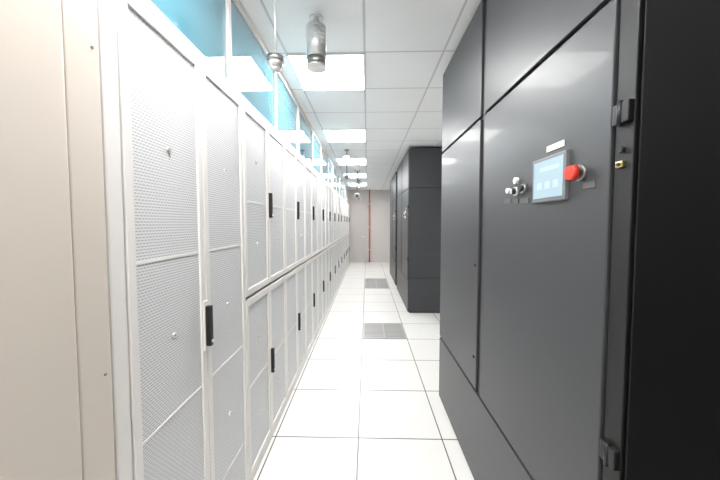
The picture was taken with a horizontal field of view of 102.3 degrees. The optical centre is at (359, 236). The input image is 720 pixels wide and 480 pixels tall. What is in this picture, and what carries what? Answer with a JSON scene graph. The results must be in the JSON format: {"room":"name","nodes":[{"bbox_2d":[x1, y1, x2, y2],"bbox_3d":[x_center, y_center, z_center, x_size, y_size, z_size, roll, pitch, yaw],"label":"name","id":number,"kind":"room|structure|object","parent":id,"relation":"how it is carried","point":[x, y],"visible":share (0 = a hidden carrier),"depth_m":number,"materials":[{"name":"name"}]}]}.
{"room":"server room","nodes":[
{"label":"server room","id":0,"kind":"room"},
{"bbox_2d":[240,0,480,189],"bbox_3d":[-0.310,-1.565,4.693,4.350,0.100,13.500,0,3,1],"label":"ceiling","id":1,"kind":"structure","parent":0,"point":[408,46],"depth_m":2.37,"materials":[{"name":"tile"}]},
{"bbox_2d":[147,0,347,202],"bbox_3d":[-0.615,-1.272,5.973,0.060,0.597,10.416,0,3,1],"label":"glass partition","id":2,"kind":"structure","parent":1,"relation":"attached to","point":[222,32],"depth_m":1.83,"materials":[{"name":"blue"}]},
{"bbox_2d":[267,0,283,71],"bbox_3d":[-0.452,-1.127,1.542,0.090,0.487,0.090,0,3,1],"label":"smoke detector","id":3,"kind":"object","parent":1,"relation":"hanging from","point":[275,61],"visible":1,"depth_m":1.53,"materials":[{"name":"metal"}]},
{"bbox_2d":[306,14,326,72],"bbox_3d":[-0.279,-1.231,1.853,0.131,0.308,0.131,0,3,1],"label":"gas discharge nozzle","id":4,"kind":"object","parent":1,"relation":"attached to","point":[316,39],"visible":1,"depth_m":1.81,"materials":[{"name":"silver metal"}]},
{"bbox_2d":[286,52,364,90],"bbox_3d":[-0.258,-1.407,2.516,0.600,0.015,0.600,0,3,1],"label":"ceiling light panel","id":5,"kind":"object","parent":1,"relation":"in","point":[344,71],"depth_m":2.50,"materials":[{"name":"white plastic"}]},
{"bbox_2d":[322,129,365,141],"bbox_3d":[-0.215,-1.489,4.313,0.600,0.015,0.600,0,3,1],"label":"ceiling light panel","id":6,"kind":"object","parent":1,"relation":"in","point":[332,135],"depth_m":4.27,"materials":[{"name":"white plastic"}]},
{"bbox_2d":[343,149,349,180],"bbox_3d":[-0.236,-1.263,5.113,0.120,0.539,0.205,0,3,1],"label":"security camera","id":7,"kind":"object","parent":1,"relation":"hanging from","point":[346,158],"visible":1,"depth_m":5.10,"materials":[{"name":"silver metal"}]},
{"bbox_2d":[336,158,365,164],"bbox_3d":[-0.171,-1.570,6.111,0.600,0.015,0.600,0,3,1],"label":"ceiling light panel","id":8,"kind":"object","parent":1,"relation":"in","point":[362,161],"depth_m":6.08,"materials":[{"name":"white plastic"}]},
{"bbox_2d":[344,173,365,177],"bbox_3d":[-0.128,-1.652,7.909,0.600,0.015,0.600,0,3,1],"label":"ceiling light panel","id":9,"kind":"object","parent":1,"relation":"in","point":[352,175],"depth_m":7.87,"materials":[{"name":"white plastic"}]},
{"bbox_2d":[348,183,365,185],"bbox_3d":[-0.085,-1.734,9.706,0.600,0.015,0.600,0,3,1],"label":"ceiling light panel","id":10,"kind":"object","parent":1,"relation":"in","point":[350,184],"depth_m":9.71,"materials":[{"name":"white plastic"}]},
{"bbox_2d":[354,160,359,197],"bbox_3d":[-0.057,-1.174,5.913,0.120,0.789,0.205,0,3,1],"label":"security camera","id":11,"kind":"object","parent":1,"relation":"hanging from","point":[356,166],"visible":0.98,"depth_m":5.90,"materials":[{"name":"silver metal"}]},
{"bbox_2d":[357,180,360,199],"bbox_3d":[-0.037,-1.405,8.806,0.120,0.589,0.205,0,3,1],"label":"security camera","id":12,"kind":"object","parent":1,"relation":"hanging from","point":[359,184],"visible":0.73,"depth_m":8.79,"materials":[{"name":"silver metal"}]},
{"bbox_2d":[253,262,473,479],"bbox_3d":[-0.310,1.383,4.827,4.350,0.100,13.500,0,3,1],"label":"floor","id":13,"kind":"structure","parent":0,"point":[357,408],"depth_m":2.49,"materials":[{"name":"tile"}]},
{"bbox_2d":[0,0,115,479],"bbox_3d":[-1.153,0.329,0.461,0.984,2.400,0.635,0,3,1],"label":"tall cabinet","id":14,"kind":"object","parent":13,"relation":"on","point":[56,405],"visible":1,"depth_m":0.62,"materials":[{"name":"beige metal"}]},
{"bbox_2d":[97,0,248,479],"bbox_3d":[-1.134,0.370,1.218,1.035,2.250,0.851,0,3,1],"label":"rack","id":15,"kind":"object","parent":13,"relation":"on","point":[172,132],"visible":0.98,"depth_m":1.01,"materials":[{"name":"grey metal"}]},
{"bbox_2d":[240,95,286,479],"bbox_3d":[-1.114,0.333,2.045,1.035,2.250,0.796,0,3,1],"label":"rack","id":16,"kind":"object","parent":13,"relation":"on","point":[263,147],"visible":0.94,"depth_m":1.93,"materials":[{"name":"grey metal"}]},
{"bbox_2d":[283,139,306,401],"bbox_3d":[-1.095,0.296,2.844,1.035,2.250,0.796,0,3,1],"label":"rack","id":17,"kind":"object","parent":13,"relation":"on","point":[294,164],"visible":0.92,"depth_m":2.77,"materials":[{"name":"grey metal"}]},
{"bbox_2d":[304,160,317,358],"bbox_3d":[-1.075,0.260,3.643,1.035,2.250,0.796,0,3,1],"label":"rack","id":18,"kind":"object","parent":13,"relation":"on","point":[311,194],"visible":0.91,"depth_m":3.58,"materials":[{"name":"grey metal"}]},
{"bbox_2d":[316,173,325,331],"bbox_3d":[-1.056,0.224,4.441,1.035,2.250,0.796,0,3,1],"label":"rack","id":19,"kind":"object","parent":13,"relation":"on","point":[321,184],"visible":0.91,"depth_m":4.39,"materials":[{"name":"grey metal"}]},
{"bbox_2d":[325,181,331,313],"bbox_3d":[-1.037,0.188,5.240,1.035,2.250,0.796,0,3,1],"label":"rack","id":20,"kind":"object","parent":13,"relation":"on","point":[328,249],"visible":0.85,"depth_m":5.19,"materials":[{"name":"grey metal"}]},
{"bbox_2d":[331,187,335,300],"bbox_3d":[-1.018,0.151,6.039,1.035,2.250,0.796,0,3,1],"label":"rack","id":21,"kind":"object","parent":13,"relation":"on","point":[333,245],"visible":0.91,"depth_m":5.97,"materials":[{"name":"grey metal"}]},
{"bbox_2d":[335,192,339,291],"bbox_3d":[-0.998,0.115,6.838,1.035,2.250,0.796,0,3,1],"label":"rack","id":22,"kind":"object","parent":13,"relation":"on","point":[337,242],"visible":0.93,"depth_m":6.78,"materials":[{"name":"grey metal"}]},
{"bbox_2d":[339,195,341,282],"bbox_3d":[-0.979,0.079,7.637,1.035,2.250,0.796,0,3,1],"label":"rack","id":23,"kind":"object","parent":13,"relation":"on","point":[340,240],"visible":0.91,"depth_m":7.55,"materials":[{"name":"grey metal"}]},
{"bbox_2d":[342,198,344,277],"bbox_3d":[-0.960,0.042,8.436,1.035,2.250,0.796,0,3,1],"label":"rack","id":24,"kind":"object","parent":13,"relation":"on","point":[343,201],"visible":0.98,"depth_m":8.40,"materials":[{"name":"grey metal"}]},
{"bbox_2d":[344,200,346,271],"bbox_3d":[-0.941,0.006,9.235,1.035,2.250,0.796,0,3,1],"label":"rack","id":25,"kind":"object","parent":13,"relation":"on","point":[344,200],"visible":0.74,"depth_m":9.20,"materials":[{"name":"grey metal"}]},
{"bbox_2d":[346,202,347,268],"bbox_3d":[-0.921,-0.030,10.034,1.035,2.250,0.796,0,3,1],"label":"rack","id":26,"kind":"object","parent":13,"relation":"on","point":[346,202],"visible":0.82,"depth_m":10.02,"materials":[{"name":"grey metal"}]},
{"bbox_2d":[348,204,349,264],"bbox_3d":[-0.902,-0.067,10.833,1.035,2.250,0.796,0,3,1],"label":"rack","id":27,"kind":"object","parent":13,"relation":"on","point":[348,204],"visible":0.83,"depth_m":10.78,"materials":[{"name":"grey metal"}]},
{"bbox_2d":[365,278,387,282],"bbox_3d":[0.426,1.194,7.779,0.594,0.008,0.594,0,3,1],"label":"floor vent grille","id":28,"kind":"object","parent":13,"relation":"in","point":[367,280],"visible":0.98,"depth_m":7.79,"materials":[{"name":"grey metal"}]},
{"bbox_2d":[365,283,388,287],"bbox_3d":[0.411,1.221,7.180,0.594,0.008,0.594,0,3,1],"label":"floor vent grille","id":29,"kind":"object","parent":13,"relation":"in","point":[367,285],"visible":1,"depth_m":7.17,"materials":[{"name":"grey metal"}]},
{"bbox_2d":[363,323,406,338],"bbox_3d":[0.339,1.357,4.184,0.594,0.008,0.594,0,3,1],"label":"floor vent grille","id":30,"kind":"object","parent":13,"relation":"in","point":[370,330],"visible":1,"depth_m":4.14,"materials":[{"name":"grey metal"}]},
{"bbox_2d":[390,171,397,285],"bbox_3d":[1.349,-0.212,7.966,0.987,2.800,1.804,0,3,1],"label":"tall cabinet","id":31,"kind":"object","parent":13,"relation":"on","point":[393,183],"visible":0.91,"depth_m":7.65,"materials":[{"name":"black metal"}]},
{"bbox_2d":[397,148,443,312],"bbox_3d":[1.297,-0.114,5.819,0.987,2.800,1.804,0,3,1],"label":"tall cabinet","id":32,"kind":"object","parent":13,"relation":"on","point":[419,175],"visible":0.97,"depth_m":4.94,"materials":[{"name":"black metal"}]},
{"bbox_2d":[439,0,646,479],"bbox_3d":[1.135,0.077,1.604,0.987,2.800,1.804,0,3,1],"label":"air conditioning unit","id":33,"kind":"object","parent":13,"relation":"on","point":[542,112],"visible":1,"depth_m":1.05,"materials":[{"name":"black metal"}]},
{"bbox_2d":[626,0,719,479],"bbox_3d":[1.115,0.132,0.400,0.970,2.800,0.580,0,3,1],"label":"tall cabinet","id":34,"kind":"object","parent":13,"relation":"on","point":[674,422],"visible":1,"depth_m":0.60,"materials":[{"name":"black metal"}]},
{"bbox_2d":[348,190,389,261],"bbox_3d":[-0.147,-0.399,11.551,4.550,3.050,0.100,0,3,1],"label":"wall","id":35,"kind":"structure","parent":0,"point":[379,199],"depth_m":11.47,"materials":[{"name":"grey paint"}]},
{"bbox_2d":[350,201,367,261],"bbox_3d":[-0.049,-0.180,11.452,0.710,2.420,0.107,0,3,1],"label":"door","id":36,"kind":"structure","parent":35,"relation":"in","point":[358,209],"depth_m":11.46,"materials":[{"name":"grey paint"}]},
{"bbox_2d":[369,190,369,261],"bbox_3d":[0.376,-0.394,11.431,0.064,2.846,0.110,0,3,1],"label":"pipe","id":37,"kind":"object","parent":35,"relation":"attached to","point":[369,190],"visible":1,"depth_m":11.38,"materials":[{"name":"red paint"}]}
]}

